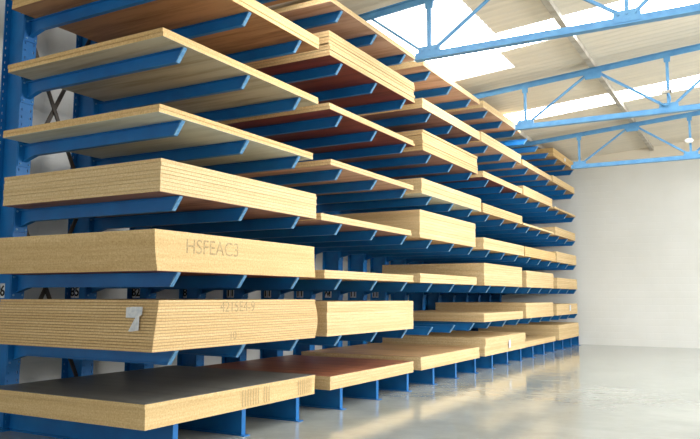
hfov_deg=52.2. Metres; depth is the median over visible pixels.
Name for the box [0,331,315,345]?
sheet
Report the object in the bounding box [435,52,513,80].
window
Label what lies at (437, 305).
sheet
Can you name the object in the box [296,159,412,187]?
sheet
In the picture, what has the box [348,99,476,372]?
rack
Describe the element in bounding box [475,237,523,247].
sheet
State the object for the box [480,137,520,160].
sheet
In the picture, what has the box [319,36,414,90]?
sheet
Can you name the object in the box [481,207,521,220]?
sheet
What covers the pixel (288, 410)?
rack
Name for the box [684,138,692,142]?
lamp
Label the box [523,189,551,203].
sheet
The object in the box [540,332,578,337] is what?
sheet
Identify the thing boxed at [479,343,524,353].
sheet
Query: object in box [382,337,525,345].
sheet
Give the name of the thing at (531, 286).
sheet
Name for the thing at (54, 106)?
brace
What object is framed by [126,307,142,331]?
paper label
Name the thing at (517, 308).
sheet
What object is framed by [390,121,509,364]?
rack
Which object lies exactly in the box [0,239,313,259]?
sheet
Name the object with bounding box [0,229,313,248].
sheet
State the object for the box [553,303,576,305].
sheet
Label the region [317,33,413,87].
sheet
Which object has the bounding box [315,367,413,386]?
sheet
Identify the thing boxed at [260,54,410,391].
rack
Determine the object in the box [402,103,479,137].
sheet
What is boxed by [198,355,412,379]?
sheet
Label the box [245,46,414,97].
sheet
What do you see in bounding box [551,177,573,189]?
sheet
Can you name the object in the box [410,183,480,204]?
sheet
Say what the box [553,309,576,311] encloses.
sheet
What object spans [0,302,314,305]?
sheet
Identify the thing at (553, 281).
sheet
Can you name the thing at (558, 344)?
rack
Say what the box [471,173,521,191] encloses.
sheet
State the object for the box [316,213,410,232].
sheet
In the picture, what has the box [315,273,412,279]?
sheet
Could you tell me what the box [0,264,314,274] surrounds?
sheet
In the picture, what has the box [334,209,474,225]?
sheet
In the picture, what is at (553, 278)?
sheet
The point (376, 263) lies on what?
rack
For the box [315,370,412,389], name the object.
sheet
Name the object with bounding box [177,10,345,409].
rack
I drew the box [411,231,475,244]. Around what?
sheet
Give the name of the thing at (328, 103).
sheet
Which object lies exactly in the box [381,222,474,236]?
sheet
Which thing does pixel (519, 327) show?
sheet
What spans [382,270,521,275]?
sheet
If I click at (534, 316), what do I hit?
sheet
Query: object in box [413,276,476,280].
sheet
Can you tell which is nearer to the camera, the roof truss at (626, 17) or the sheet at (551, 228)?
the roof truss at (626, 17)
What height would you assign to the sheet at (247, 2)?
0.048 m
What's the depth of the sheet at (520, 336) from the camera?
14.51 m
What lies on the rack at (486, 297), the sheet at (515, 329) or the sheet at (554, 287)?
the sheet at (554, 287)
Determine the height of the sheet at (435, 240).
0.049 m
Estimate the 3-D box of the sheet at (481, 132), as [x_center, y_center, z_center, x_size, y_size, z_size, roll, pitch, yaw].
[2.352,-1.559,16.127,2.250,0.050,2.789,-3,-7,29]
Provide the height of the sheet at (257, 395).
0.170 m
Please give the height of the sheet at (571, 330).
0.056 m
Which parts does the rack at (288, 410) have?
mounting plate, plate, plate, plate, plate, plate, plate, plate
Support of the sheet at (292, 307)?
on the sheet at (253, 306)
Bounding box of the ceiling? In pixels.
[268,0,699,159]
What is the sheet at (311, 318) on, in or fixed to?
on the sheet at (297, 321)
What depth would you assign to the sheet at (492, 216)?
15.17 m
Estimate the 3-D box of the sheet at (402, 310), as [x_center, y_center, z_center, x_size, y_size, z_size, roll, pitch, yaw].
[-0.632,1.350,10.541,2.250,0.041,2.570,-3,-7,29]
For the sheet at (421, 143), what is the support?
on the sheet at (419, 146)
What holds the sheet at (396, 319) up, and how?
on the sheet at (410, 321)
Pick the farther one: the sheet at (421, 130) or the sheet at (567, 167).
the sheet at (567, 167)
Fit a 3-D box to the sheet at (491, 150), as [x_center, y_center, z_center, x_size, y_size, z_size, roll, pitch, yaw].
[2.350,-1.406,16.112,2.250,0.050,2.794,-3,-7,29]
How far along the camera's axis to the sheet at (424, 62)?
12.37 m
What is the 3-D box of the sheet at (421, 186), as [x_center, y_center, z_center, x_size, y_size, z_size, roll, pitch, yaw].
[0.898,-0.341,13.423,2.250,0.041,2.894,-3,-7,29]
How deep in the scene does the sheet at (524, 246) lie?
17.74 m
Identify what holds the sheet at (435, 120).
on the rack at (333, 260)
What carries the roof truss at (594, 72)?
attached to the wall
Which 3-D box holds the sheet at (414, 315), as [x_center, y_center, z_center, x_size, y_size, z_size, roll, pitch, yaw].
[2.298,2.080,15.662,2.250,0.041,2.681,-3,-7,29]
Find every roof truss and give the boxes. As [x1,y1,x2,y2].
[358,0,699,62]
[472,43,699,130]
[508,110,699,168]
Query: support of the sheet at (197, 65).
on the rack at (231, 423)
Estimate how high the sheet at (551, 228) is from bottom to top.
0.042 m
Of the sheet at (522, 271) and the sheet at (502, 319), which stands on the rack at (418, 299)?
the sheet at (502, 319)
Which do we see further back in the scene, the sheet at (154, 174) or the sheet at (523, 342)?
the sheet at (523, 342)
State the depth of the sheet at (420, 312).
14.79 m
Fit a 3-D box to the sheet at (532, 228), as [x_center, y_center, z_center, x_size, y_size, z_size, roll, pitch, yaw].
[3.759,0.287,18.437,2.250,0.048,2.860,-3,-7,29]
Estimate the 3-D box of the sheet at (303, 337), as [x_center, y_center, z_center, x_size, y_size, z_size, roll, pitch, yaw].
[-2.060,1.341,8.001,2.250,0.026,2.684,-3,-7,29]
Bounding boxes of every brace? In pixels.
[0,218,78,385]
[21,13,90,168]
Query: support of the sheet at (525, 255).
on the rack at (449, 297)
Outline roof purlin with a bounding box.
[408,61,544,148]
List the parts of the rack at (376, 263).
plate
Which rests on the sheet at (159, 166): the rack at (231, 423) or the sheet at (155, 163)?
the sheet at (155, 163)
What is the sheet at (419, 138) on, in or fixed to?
on the sheet at (417, 141)
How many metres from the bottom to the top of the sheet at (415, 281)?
0.035 m
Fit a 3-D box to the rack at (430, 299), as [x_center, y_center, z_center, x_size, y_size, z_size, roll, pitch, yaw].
[3.147,0.660,17.820,2.810,5.360,0.280,-3,-7,29]
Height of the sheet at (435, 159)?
0.043 m
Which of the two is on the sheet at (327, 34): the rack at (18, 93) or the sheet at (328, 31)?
the sheet at (328, 31)
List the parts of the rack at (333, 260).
plate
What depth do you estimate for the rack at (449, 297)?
18.36 m
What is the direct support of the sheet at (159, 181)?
on the sheet at (156, 185)
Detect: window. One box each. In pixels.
[367,0,493,54]
[425,0,699,67]
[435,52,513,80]
[504,75,699,122]
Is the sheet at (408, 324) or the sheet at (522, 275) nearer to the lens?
the sheet at (408, 324)
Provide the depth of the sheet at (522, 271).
17.50 m
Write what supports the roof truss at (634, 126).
attached to the wall
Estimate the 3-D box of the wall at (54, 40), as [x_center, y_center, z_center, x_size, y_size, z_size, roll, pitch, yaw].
[-2.800,-0.300,11.537,0.250,5.900,27.750,-3,-7,29]
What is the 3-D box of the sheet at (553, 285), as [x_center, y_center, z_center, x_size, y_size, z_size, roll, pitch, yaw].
[5.193,1.950,20.823,2.250,0.047,2.450,-3,-7,29]
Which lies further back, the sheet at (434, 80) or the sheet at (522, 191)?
the sheet at (522, 191)
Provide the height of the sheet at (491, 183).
0.040 m
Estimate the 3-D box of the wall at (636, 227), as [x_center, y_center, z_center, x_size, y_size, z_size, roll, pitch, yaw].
[11.581,0.087,19.490,17.550,6.900,0.250,-3,-7,29]
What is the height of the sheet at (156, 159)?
0.033 m
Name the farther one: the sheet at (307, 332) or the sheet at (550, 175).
the sheet at (550, 175)
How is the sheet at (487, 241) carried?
on the sheet at (485, 243)
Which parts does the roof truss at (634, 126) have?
web post, gusset plate, gusset plate, web post, gusset plate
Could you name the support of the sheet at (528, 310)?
on the sheet at (530, 312)
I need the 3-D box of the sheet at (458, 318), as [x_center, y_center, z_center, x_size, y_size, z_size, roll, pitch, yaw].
[2.301,2.123,15.662,2.250,0.041,2.681,-3,-7,29]
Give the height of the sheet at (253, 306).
0.118 m
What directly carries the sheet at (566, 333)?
on the sheet
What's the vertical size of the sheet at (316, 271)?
0.033 m
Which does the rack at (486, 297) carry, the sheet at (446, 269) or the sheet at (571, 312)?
the sheet at (571, 312)
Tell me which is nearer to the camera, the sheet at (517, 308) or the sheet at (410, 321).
the sheet at (410, 321)
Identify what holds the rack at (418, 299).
on the floor
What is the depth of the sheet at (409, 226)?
11.98 m
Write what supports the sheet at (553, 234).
on the rack at (486, 297)
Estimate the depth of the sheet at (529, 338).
18.11 m
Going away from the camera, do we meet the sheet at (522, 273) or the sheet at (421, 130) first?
the sheet at (421, 130)
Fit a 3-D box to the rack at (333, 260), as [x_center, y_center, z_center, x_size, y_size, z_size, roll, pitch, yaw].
[0.685,0.191,13.494,2.810,5.360,0.280,-3,-7,29]
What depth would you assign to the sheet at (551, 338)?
17.46 m
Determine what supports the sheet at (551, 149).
on the sheet at (547, 151)
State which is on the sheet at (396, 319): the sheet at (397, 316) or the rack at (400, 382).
the sheet at (397, 316)
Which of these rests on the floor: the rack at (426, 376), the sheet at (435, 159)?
the rack at (426, 376)
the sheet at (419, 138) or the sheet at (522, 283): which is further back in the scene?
the sheet at (522, 283)
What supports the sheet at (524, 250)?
on the sheet at (524, 252)
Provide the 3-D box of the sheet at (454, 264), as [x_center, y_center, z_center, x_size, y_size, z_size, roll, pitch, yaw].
[2.312,1.059,15.789,2.250,0.047,2.622,-3,-7,29]
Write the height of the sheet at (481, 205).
0.036 m
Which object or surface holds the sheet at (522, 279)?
on the sheet at (522, 281)
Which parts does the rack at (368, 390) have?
mounting plate, plate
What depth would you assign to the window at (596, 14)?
11.58 m
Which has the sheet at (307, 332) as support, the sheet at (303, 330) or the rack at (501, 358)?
the sheet at (303, 330)
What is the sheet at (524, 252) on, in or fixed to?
on the sheet at (525, 255)
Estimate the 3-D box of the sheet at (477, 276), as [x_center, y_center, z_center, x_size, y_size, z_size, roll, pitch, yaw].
[2.311,1.302,15.764,2.250,0.047,2.614,-3,-7,29]
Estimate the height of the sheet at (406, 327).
0.041 m
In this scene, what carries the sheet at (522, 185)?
on the sheet at (519, 187)
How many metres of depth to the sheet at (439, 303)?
17.41 m
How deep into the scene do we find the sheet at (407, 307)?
9.67 m
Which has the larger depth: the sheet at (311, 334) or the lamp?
the lamp
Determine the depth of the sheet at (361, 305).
9.68 m
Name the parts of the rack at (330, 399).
mounting plate, plate, plate, plate, plate, plate, plate, plate, plate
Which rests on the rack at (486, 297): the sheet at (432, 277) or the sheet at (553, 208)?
the sheet at (553, 208)
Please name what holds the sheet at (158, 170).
on the sheet at (154, 174)
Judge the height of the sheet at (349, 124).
0.046 m
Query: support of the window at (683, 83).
attached to the ceiling
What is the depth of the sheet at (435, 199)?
12.62 m
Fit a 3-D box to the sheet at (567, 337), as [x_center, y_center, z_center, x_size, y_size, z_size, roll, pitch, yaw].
[5.216,3.371,20.711,2.250,0.056,2.448,-3,-7,29]
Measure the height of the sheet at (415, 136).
0.043 m
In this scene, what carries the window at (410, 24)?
attached to the ceiling
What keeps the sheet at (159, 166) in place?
on the sheet at (158, 170)
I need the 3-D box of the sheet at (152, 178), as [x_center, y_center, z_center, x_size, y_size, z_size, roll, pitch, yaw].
[-2.047,-0.192,8.182,2.250,0.033,2.650,-3,-7,29]
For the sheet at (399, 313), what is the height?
0.041 m
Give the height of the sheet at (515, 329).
0.056 m
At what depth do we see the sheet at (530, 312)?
17.37 m
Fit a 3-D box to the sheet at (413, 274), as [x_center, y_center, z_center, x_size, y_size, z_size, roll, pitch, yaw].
[0.793,1.055,13.100,2.250,0.035,2.648,-3,-7,29]
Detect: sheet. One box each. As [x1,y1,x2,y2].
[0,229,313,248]
[0,232,313,251]
[0,236,313,253]
[0,239,313,256]
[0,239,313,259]
[0,246,313,261]
[0,250,314,264]
[0,253,314,266]
[0,257,314,269]
[0,260,314,272]
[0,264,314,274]
[0,267,314,277]
[0,299,314,302]
[0,301,315,314]
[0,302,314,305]
[0,304,315,308]
[0,306,315,311]
[0,311,316,317]
[0,313,316,320]
[0,315,316,324]
[0,317,317,327]
[0,320,317,330]
[0,322,316,333]
[0,324,316,336]
[0,326,316,339]
[0,329,316,342]
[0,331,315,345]
[0,333,315,349]
[0,336,314,352]
[0,365,314,409]
[0,379,314,414]
[0,380,314,419]
[0,386,314,424]
[0,390,313,430]
[3,104,312,155]
[3,108,312,166]
[3,173,315,207]
[3,177,315,210]
[3,180,315,212]
[3,184,315,215]
[3,188,315,219]
[4,158,315,196]
[4,165,315,201]
[4,169,315,204]
[5,162,316,199]
[8,27,317,100]
[8,32,317,113]
[12,0,318,40]
[12,0,318,45]
[12,0,318,63]
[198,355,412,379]
[218,106,414,153]
[220,102,412,142]
[236,162,412,195]
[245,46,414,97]
[247,49,413,99]
[251,52,414,107]
[262,0,291,6]
[273,0,414,56]
[276,0,414,61]
[295,217,410,236]
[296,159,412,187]
[298,275,413,281]
[301,343,478,359]
[305,350,478,363]
[313,30,413,84]
[314,326,412,336]
[315,270,412,277]
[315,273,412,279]
[315,300,412,304]
[315,364,412,382]
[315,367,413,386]
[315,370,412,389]
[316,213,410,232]
[316,304,412,308]
[316,306,412,311]
[316,323,412,332]
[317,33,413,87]
[317,309,412,315]
[317,312,412,318]
[317,315,412,322]
[317,318,412,325]
[317,320,412,329]
[318,191,480,211]
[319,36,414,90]
[319,39,413,92]
[319,43,413,94]
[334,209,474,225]
[336,148,477,178]
[345,212,475,228]
[355,216,474,230]
[358,105,479,141]
[369,219,474,233]
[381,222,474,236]
[382,263,521,269]
[382,265,521,271]
[382,268,521,273]
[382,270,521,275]
[382,335,524,343]
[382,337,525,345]
[382,339,524,348]
[387,61,478,100]
[391,63,479,105]
[391,225,475,238]
[396,129,476,158]
[398,178,480,200]
[399,273,476,278]
[400,132,476,160]
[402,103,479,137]
[403,145,477,171]
[403,331,524,340]
[404,180,480,202]
[404,234,475,247]
[406,135,476,162]
[406,188,480,208]
[407,100,479,135]
[407,228,474,241]
[407,280,476,284]
[410,137,476,164]
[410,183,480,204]
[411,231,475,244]
[413,140,477,167]
[413,185,480,206]
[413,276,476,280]
[413,278,476,282]
[413,310,522,315]
[413,313,522,317]
[413,315,522,319]
[413,317,522,321]
[413,352,478,366]
[413,355,479,369]
[414,98,479,133]
[414,142,477,169]
[435,273,521,277]
[435,302,552,304]
[435,306,552,309]
[436,304,552,306]
[436,308,552,311]
[438,175,521,194]
[444,105,519,133]
[450,103,514,126]
[455,139,520,164]
[466,275,521,279]
[469,210,521,224]
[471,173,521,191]
[472,247,523,255]
[474,283,521,286]
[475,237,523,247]
[475,240,523,249]
[475,242,523,251]
[476,244,523,253]
[477,278,521,282]
[477,280,521,284]
[478,171,522,190]
[478,326,578,331]
[478,328,578,333]
[479,100,516,124]
[479,341,524,350]
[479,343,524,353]
[479,346,524,355]
[480,131,520,156]
[480,134,520,158]
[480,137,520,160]
[481,203,521,217]
[481,205,521,218]
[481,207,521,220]
[481,209,521,222]
[484,163,550,182]
[488,324,578,328]
[503,322,577,326]
[514,193,551,206]
[515,223,552,233]
[517,185,551,200]
[517,254,555,261]
[519,187,551,201]
[520,149,572,164]
[520,151,571,164]
[521,159,550,176]
[521,161,550,178]
[522,191,551,204]
[522,271,552,274]
[522,273,553,276]
[522,275,552,278]
[522,277,553,280]
[522,279,552,282]
[522,281,552,284]
[522,283,552,285]
[522,285,553,287]
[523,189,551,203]
[523,310,552,313]
[523,312,552,315]
[523,314,553,317]
[524,246,554,254]
[524,248,554,255]
[524,250,555,257]
[524,252,555,259]
[525,154,573,171]
[525,330,578,335]
[525,335,554,343]
[525,338,554,344]
[525,339,555,346]
[533,180,573,194]
[536,148,572,162]
[539,227,574,234]
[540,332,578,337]
[545,228,574,235]
[548,153,570,165]
[548,206,574,217]
[548,230,574,237]
[549,233,574,240]
[550,175,573,188]
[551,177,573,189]
[551,179,573,191]
[551,251,575,256]
[551,260,575,264]
[552,287,576,288]
[553,232,574,238]
[553,278,576,280]
[553,281,576,283]
[553,283,576,285]
[553,285,576,287]
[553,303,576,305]
[553,305,576,307]
[553,307,577,309]
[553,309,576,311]
[553,310,577,313]
[553,312,576,315]
[554,279,576,282]
[555,253,575,258]
[555,255,575,259]
[555,334,578,339]
[556,257,575,261]
[556,258,576,263]
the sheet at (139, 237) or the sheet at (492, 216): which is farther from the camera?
the sheet at (492, 216)
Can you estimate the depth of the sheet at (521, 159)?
17.87 m
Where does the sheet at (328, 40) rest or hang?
on the sheet at (327, 44)
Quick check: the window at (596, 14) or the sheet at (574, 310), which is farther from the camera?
the sheet at (574, 310)
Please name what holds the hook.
attached to the roof truss at (594, 72)
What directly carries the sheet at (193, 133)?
on the rack at (231, 423)
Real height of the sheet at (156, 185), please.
0.033 m
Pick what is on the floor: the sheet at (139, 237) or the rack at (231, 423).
the rack at (231, 423)
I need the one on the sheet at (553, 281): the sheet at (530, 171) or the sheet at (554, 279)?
the sheet at (554, 279)
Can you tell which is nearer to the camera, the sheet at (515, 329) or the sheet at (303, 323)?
the sheet at (303, 323)
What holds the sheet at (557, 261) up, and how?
on the rack at (486, 297)
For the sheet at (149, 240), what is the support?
on the sheet at (187, 247)
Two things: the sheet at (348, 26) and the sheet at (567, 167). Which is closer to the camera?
the sheet at (348, 26)
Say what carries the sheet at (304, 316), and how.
on the sheet at (311, 318)
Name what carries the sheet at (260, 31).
on the rack at (231, 423)
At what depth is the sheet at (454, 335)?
14.99 m
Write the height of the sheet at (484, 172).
0.040 m
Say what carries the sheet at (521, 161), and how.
on the sheet at (530, 171)
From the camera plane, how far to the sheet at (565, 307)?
19.98 m
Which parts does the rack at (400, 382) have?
mounting plate, plate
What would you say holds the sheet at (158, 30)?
on the sheet at (197, 65)
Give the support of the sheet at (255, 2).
on the sheet at (247, 2)
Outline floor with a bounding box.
[0,344,699,438]
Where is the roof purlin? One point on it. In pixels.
(521, 134)
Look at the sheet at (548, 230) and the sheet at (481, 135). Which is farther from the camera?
the sheet at (548, 230)
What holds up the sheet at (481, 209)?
on the sheet at (492, 216)
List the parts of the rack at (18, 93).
foot plate, mounting plate, mounting plate, mounting plate, mounting plate, mounting plate, mounting plate, plate, plate, plate, plate, plate, plate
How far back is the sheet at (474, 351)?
11.93 m
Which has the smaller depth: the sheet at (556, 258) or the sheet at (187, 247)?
the sheet at (187, 247)
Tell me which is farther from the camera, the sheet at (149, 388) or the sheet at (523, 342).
the sheet at (523, 342)
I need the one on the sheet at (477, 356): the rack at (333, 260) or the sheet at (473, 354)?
the sheet at (473, 354)
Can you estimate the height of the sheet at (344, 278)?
0.033 m
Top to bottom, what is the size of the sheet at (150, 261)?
0.031 m
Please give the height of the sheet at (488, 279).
0.047 m
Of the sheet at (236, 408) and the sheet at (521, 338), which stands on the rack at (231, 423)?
the sheet at (236, 408)
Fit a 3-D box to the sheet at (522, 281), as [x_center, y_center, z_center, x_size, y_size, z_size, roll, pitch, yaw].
[3.760,1.630,18.314,2.250,0.046,2.549,-3,-7,29]
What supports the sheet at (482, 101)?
on the sheet at (485, 105)
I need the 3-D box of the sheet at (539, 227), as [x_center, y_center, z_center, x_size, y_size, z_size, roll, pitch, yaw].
[5.180,0.386,20.957,2.250,0.042,2.410,-3,-7,29]
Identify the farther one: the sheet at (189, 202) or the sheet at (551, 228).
the sheet at (551, 228)
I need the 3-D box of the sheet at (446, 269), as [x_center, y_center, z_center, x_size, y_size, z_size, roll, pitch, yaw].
[2.308,1.156,15.782,2.250,0.047,2.627,-3,-7,29]
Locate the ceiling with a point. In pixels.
(548, 58)
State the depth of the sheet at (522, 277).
17.49 m
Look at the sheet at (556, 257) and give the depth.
20.27 m
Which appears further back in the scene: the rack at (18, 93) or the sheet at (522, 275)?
the sheet at (522, 275)
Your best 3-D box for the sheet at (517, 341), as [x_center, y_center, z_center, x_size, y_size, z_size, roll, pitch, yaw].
[2.329,2.677,15.659,2.250,0.048,2.793,-3,-7,29]
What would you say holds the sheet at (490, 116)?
on the rack at (501, 358)
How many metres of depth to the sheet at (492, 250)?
15.01 m
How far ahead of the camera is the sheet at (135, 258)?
7.01 m
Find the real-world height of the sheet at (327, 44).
0.041 m
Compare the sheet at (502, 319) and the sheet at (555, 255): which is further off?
the sheet at (555, 255)
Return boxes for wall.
[0,0,408,382]
[502,139,699,347]
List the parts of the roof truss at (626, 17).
tie rod, gusset plate, gusset plate, web post, web post, gusset plate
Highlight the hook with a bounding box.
[658,87,671,105]
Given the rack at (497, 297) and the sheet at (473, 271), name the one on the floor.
the rack at (497, 297)
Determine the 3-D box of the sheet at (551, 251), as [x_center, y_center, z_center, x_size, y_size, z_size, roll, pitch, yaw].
[5.199,1.054,20.933,2.250,0.045,2.410,-3,-7,29]
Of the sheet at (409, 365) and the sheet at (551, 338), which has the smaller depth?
the sheet at (409, 365)
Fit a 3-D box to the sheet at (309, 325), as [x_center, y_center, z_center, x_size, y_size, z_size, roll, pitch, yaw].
[-2.042,1.210,8.045,2.250,0.026,2.711,-3,-7,29]
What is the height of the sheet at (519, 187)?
0.042 m
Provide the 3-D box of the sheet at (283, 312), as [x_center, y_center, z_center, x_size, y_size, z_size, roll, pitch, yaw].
[-2.039,1.049,8.068,2.250,0.026,2.676,-3,-7,29]
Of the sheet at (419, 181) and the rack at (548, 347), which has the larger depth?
the rack at (548, 347)
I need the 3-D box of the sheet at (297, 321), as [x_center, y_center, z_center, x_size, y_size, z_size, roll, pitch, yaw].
[-2.039,1.157,8.057,2.250,0.026,2.709,-3,-7,29]
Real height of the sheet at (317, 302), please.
0.041 m
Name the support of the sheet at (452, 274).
on the sheet at (477, 276)
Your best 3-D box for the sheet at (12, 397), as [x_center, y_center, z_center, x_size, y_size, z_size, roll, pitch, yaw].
[-2.076,1.851,7.919,2.250,0.045,2.738,-3,-7,29]
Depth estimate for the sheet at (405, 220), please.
11.83 m
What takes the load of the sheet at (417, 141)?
on the sheet at (421, 143)
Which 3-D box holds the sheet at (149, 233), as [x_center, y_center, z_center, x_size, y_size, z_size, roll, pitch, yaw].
[-2.069,0.310,8.091,2.250,0.031,2.660,-3,-7,29]
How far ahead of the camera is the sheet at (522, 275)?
17.50 m
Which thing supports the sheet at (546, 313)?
on the sheet at (534, 316)
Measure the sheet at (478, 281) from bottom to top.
0.047 m
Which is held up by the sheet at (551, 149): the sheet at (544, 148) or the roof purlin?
the sheet at (544, 148)
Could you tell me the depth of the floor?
9.30 m
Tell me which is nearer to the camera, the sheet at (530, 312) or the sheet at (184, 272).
the sheet at (184, 272)
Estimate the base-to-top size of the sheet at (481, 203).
0.036 m
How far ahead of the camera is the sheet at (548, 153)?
20.18 m
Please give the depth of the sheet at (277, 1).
9.39 m
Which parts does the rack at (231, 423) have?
mounting plate, mounting plate, mounting plate, mounting plate, plate, plate, plate, plate, plate, plate, plate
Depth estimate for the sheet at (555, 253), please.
20.22 m
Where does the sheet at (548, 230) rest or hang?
on the sheet at (553, 232)
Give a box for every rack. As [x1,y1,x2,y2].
[0,0,186,438]
[61,12,250,436]
[124,0,302,421]
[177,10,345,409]
[222,34,381,399]
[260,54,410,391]
[293,71,436,384]
[322,86,458,378]
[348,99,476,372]
[370,111,494,368]
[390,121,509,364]
[409,130,523,360]
[425,139,535,357]
[441,146,546,354]
[455,153,554,351]
[468,159,564,349]
[480,165,570,346]
[491,170,578,344]
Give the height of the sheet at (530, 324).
0.056 m
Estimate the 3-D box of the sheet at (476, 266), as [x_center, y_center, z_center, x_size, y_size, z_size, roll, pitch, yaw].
[2.308,1.107,15.784,2.250,0.047,2.618,-3,-7,29]
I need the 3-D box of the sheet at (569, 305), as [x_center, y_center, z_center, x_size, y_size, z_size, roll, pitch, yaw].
[5.146,2.506,20.682,2.250,0.048,2.533,-3,-7,29]
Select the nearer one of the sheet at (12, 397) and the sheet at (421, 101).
the sheet at (12, 397)
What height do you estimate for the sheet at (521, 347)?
0.048 m
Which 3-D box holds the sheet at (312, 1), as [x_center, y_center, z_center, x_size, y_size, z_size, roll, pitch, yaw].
[-0.571,-2.720,11.057,2.250,0.033,2.689,-3,-7,29]
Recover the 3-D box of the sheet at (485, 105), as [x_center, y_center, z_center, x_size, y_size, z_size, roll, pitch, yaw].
[2.389,-2.177,16.268,2.250,0.048,2.630,-3,-7,29]
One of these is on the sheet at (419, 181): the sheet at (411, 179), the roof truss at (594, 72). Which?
the sheet at (411, 179)
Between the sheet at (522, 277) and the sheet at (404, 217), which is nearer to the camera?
the sheet at (404, 217)
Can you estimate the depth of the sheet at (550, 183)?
20.40 m
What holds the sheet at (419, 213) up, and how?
on the sheet at (404, 217)
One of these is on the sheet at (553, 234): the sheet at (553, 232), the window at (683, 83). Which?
the sheet at (553, 232)
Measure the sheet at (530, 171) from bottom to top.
0.042 m
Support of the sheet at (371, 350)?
on the sheet at (474, 351)
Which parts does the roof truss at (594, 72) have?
web post, gusset plate, gusset plate, web post, gusset plate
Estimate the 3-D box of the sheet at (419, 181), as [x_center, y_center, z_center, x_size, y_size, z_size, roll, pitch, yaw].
[0.900,-0.426,13.433,2.250,0.041,2.895,-3,-7,29]
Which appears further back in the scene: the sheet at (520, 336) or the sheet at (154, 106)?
the sheet at (520, 336)
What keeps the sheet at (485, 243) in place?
on the sheet at (477, 245)
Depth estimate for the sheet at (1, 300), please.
7.18 m
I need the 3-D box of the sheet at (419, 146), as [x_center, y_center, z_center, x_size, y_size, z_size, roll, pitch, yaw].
[0.873,-1.019,13.454,2.250,0.043,2.675,-3,-7,29]
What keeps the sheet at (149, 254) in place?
on the sheet at (135, 258)
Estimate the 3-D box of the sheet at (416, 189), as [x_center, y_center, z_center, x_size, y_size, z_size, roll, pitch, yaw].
[0.892,-0.298,13.422,2.250,0.041,2.896,-3,-7,29]
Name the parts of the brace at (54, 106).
tie rod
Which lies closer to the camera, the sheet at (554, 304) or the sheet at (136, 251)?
the sheet at (136, 251)
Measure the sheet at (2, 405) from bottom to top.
0.045 m
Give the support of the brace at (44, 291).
attached to the rack at (18, 93)
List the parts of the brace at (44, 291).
tie rod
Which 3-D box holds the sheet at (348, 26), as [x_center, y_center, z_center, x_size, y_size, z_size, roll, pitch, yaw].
[-0.571,-2.685,11.055,2.250,0.033,2.685,-3,-7,29]
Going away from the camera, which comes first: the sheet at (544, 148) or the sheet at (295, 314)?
the sheet at (295, 314)
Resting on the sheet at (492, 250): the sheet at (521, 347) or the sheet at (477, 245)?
the sheet at (477, 245)
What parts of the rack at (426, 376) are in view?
plate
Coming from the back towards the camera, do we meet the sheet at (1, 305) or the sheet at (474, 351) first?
the sheet at (474, 351)
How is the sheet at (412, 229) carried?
on the sheet at (414, 232)
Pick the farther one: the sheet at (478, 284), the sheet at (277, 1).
the sheet at (478, 284)
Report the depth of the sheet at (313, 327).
6.93 m
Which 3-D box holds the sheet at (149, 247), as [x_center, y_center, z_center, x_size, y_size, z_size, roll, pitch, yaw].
[-2.065,0.435,8.084,2.250,0.031,2.656,-3,-7,29]
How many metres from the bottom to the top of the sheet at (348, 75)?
0.041 m
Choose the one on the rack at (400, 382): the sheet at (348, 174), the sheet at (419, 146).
the sheet at (348, 174)
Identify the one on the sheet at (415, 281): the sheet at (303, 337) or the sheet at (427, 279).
the sheet at (427, 279)
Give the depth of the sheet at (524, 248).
17.72 m
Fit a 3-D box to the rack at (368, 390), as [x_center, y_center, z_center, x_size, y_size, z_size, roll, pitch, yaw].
[-0.793,-0.091,10.898,2.810,5.360,0.280,-3,-7,29]
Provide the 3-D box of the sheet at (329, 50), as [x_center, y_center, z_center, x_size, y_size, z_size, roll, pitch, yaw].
[-0.594,-2.005,10.952,2.250,0.041,2.634,-3,-7,29]
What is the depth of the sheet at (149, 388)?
7.47 m
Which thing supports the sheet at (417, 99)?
on the sheet at (421, 101)
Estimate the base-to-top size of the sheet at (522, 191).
0.042 m
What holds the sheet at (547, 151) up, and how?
on the sheet at (548, 153)
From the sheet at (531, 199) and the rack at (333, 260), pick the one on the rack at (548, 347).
the sheet at (531, 199)
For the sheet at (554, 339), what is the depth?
17.53 m
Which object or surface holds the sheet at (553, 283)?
on the sheet at (553, 285)
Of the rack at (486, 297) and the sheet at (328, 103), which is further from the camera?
the rack at (486, 297)
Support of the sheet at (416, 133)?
on the sheet at (415, 136)
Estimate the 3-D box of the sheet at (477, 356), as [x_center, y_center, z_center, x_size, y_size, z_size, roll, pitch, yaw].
[0.815,2.533,12.976,2.250,0.050,2.733,-3,-7,29]
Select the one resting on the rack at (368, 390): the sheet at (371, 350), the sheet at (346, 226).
the sheet at (346, 226)

